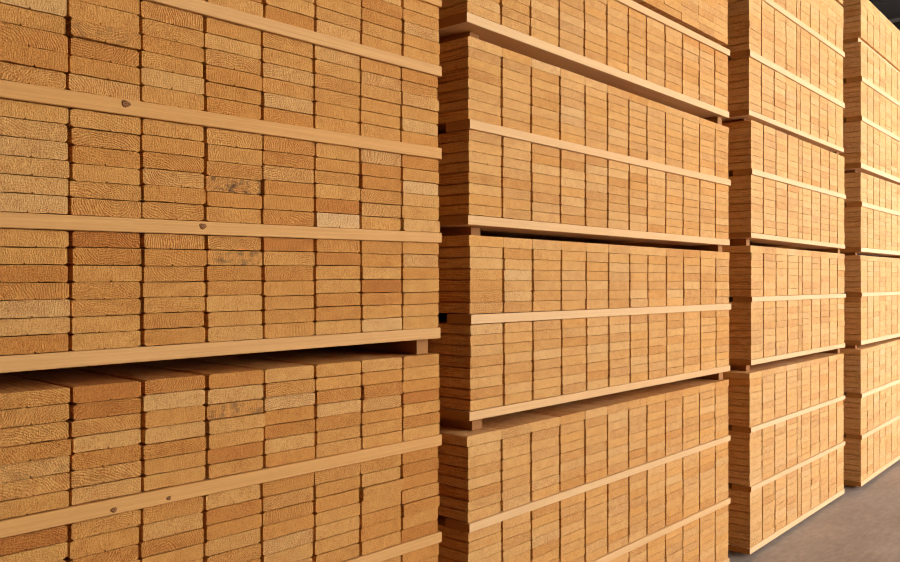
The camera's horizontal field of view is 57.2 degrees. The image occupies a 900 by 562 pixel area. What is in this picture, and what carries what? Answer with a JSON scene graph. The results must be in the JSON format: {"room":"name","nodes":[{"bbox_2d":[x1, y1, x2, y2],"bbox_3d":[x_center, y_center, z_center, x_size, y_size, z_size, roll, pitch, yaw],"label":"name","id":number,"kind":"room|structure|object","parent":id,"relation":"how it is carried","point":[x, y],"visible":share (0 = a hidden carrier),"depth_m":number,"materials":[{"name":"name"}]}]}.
{"room":"lumber warehouse","nodes":[
{"label":"lumber warehouse","id":0,"kind":"room"},
{"bbox_2d":[728,459,899,561],"bbox_3d":[6.692,1.445,10.795,17.500,0.200,43.000,0,0,42],"label":"floor","id":1,"kind":"structure","parent":0,"point":[862,524],"depth_m":4.39,"materials":[{"name":"concrete"}]},
{"bbox_2d":[0,347,441,561],"bbox_3d":[-1.107,0.777,2.481,1.711,1.135,1.354,0,0,43],"label":"package","id":2,"kind":"object","parent":1,"relation":"on","point":[325,454],"visible":0.91,"depth_m":1.90,"materials":[{"name":"brown wood"}]},
{"bbox_2d":[0,0,441,372],"bbox_3d":[-1.106,-0.396,2.481,1.712,1.211,1.351,0,0,43],"label":"package","id":3,"kind":"object","parent":2,"relation":"on","point":[180,179],"visible":1,"depth_m":1.85,"materials":[{"name":"brown wood"}]},
{"bbox_2d":[436,378,730,561],"bbox_3d":[0.038,0.900,3.686,1.709,0.888,1.873,0,0,42],"label":"package","id":4,"kind":"object","parent":1,"relation":"on","point":[641,474],"visible":0.48,"depth_m":2.96,"materials":[{"name":"brown wood"}]},
{"bbox_2d":[416,235,730,430],"bbox_3d":[0.044,0.161,3.692,1.709,0.593,1.872,0,0,42],"label":"package","id":5,"kind":"object","parent":4,"relation":"on","point":[524,324],"visible":0.53,"depth_m":2.81,"materials":[{"name":"brown wood"}]},
{"bbox_2d":[436,36,730,251],"bbox_3d":[0.040,-0.428,3.687,1.709,0.589,1.877,0,0,42],"label":"package","id":6,"kind":"object","parent":5,"relation":"on","point":[532,148],"visible":0.47,"depth_m":2.82,"materials":[{"name":"brown wood"}]},
{"bbox_2d":[437,0,729,124],"bbox_3d":[0.036,-0.890,3.683,1.709,0.357,1.872,0,0,42],"label":"package","id":7,"kind":"object","parent":6,"relation":"on","point":[626,45],"visible":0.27,"depth_m":3.04,"materials":[{"name":"brown wood"}]},
{"bbox_2d":[632,0,727,44],"bbox_3d":[0.028,-1.230,3.678,1.702,0.326,1.879,0,0,42],"label":"package","id":8,"kind":"object","parent":7,"relation":"on","point":[708,19],"visible":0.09,"depth_m":3.60,"materials":[{"name":"brown wood"}]},
{"bbox_2d":[723,353,844,554],"bbox_3d":[1.314,0.895,5.125,1.709,0.898,1.557,0,0,41],"label":"package","id":9,"kind":"object","parent":1,"relation":"on","point":[786,445],"visible":0.3,"depth_m":4.34,"materials":[{"name":"brown wood"}]},
{"bbox_2d":[722,245,845,370],"bbox_3d":[1.324,0.139,5.136,1.709,0.624,1.555,0,0,41],"label":"package","id":10,"kind":"object","parent":9,"relation":"on","point":[786,303],"visible":0.36,"depth_m":4.33,"materials":[{"name":"brown wood"}]},
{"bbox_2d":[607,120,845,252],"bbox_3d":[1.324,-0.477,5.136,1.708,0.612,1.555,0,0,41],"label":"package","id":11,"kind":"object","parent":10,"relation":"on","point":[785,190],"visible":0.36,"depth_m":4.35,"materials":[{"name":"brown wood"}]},
{"bbox_2d":[721,0,844,154],"bbox_3d":[1.306,-1.241,5.116,1.709,0.929,1.559,0,0,41],"label":"package","id":12,"kind":"object","parent":11,"relation":"on","point":[785,60],"visible":0.27,"depth_m":4.41,"materials":[{"name":"brown wood"}]},
{"bbox_2d":[840,337,899,486],"bbox_3d":[2.428,0.888,6.357,1.709,0.912,1.358,0,0,40],"label":"package","id":13,"kind":"object","parent":1,"relation":"on","point":[871,403],"visible":0.25,"depth_m":5.48,"materials":[{"name":"brown wood"}]},
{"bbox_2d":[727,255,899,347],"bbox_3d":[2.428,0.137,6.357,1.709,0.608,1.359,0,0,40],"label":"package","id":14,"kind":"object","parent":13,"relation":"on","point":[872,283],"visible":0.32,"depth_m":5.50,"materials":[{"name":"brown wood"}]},
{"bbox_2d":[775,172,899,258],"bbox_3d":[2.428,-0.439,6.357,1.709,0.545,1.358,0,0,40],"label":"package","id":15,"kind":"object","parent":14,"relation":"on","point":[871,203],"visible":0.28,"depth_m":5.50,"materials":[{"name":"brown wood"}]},
{"bbox_2d":[839,0,899,184],"bbox_3d":[2.427,-1.279,6.356,1.709,1.156,1.361,0,0,40],"label":"package","id":16,"kind":"object","parent":15,"relation":"on","point":[871,42],"visible":0.28,"depth_m":5.50,"materials":[{"name":"brown wood"}]},
{"bbox_2d":[869,0,899,30],"bbox_3d":[6.692,-5.120,10.795,17.501,0.570,43.000,0,0,42],"label":"ceiling","id":17,"kind":"structure","parent":0,"point":[890,9],"depth_m":15.37,"materials":[{"name":"paint"}]}
]}

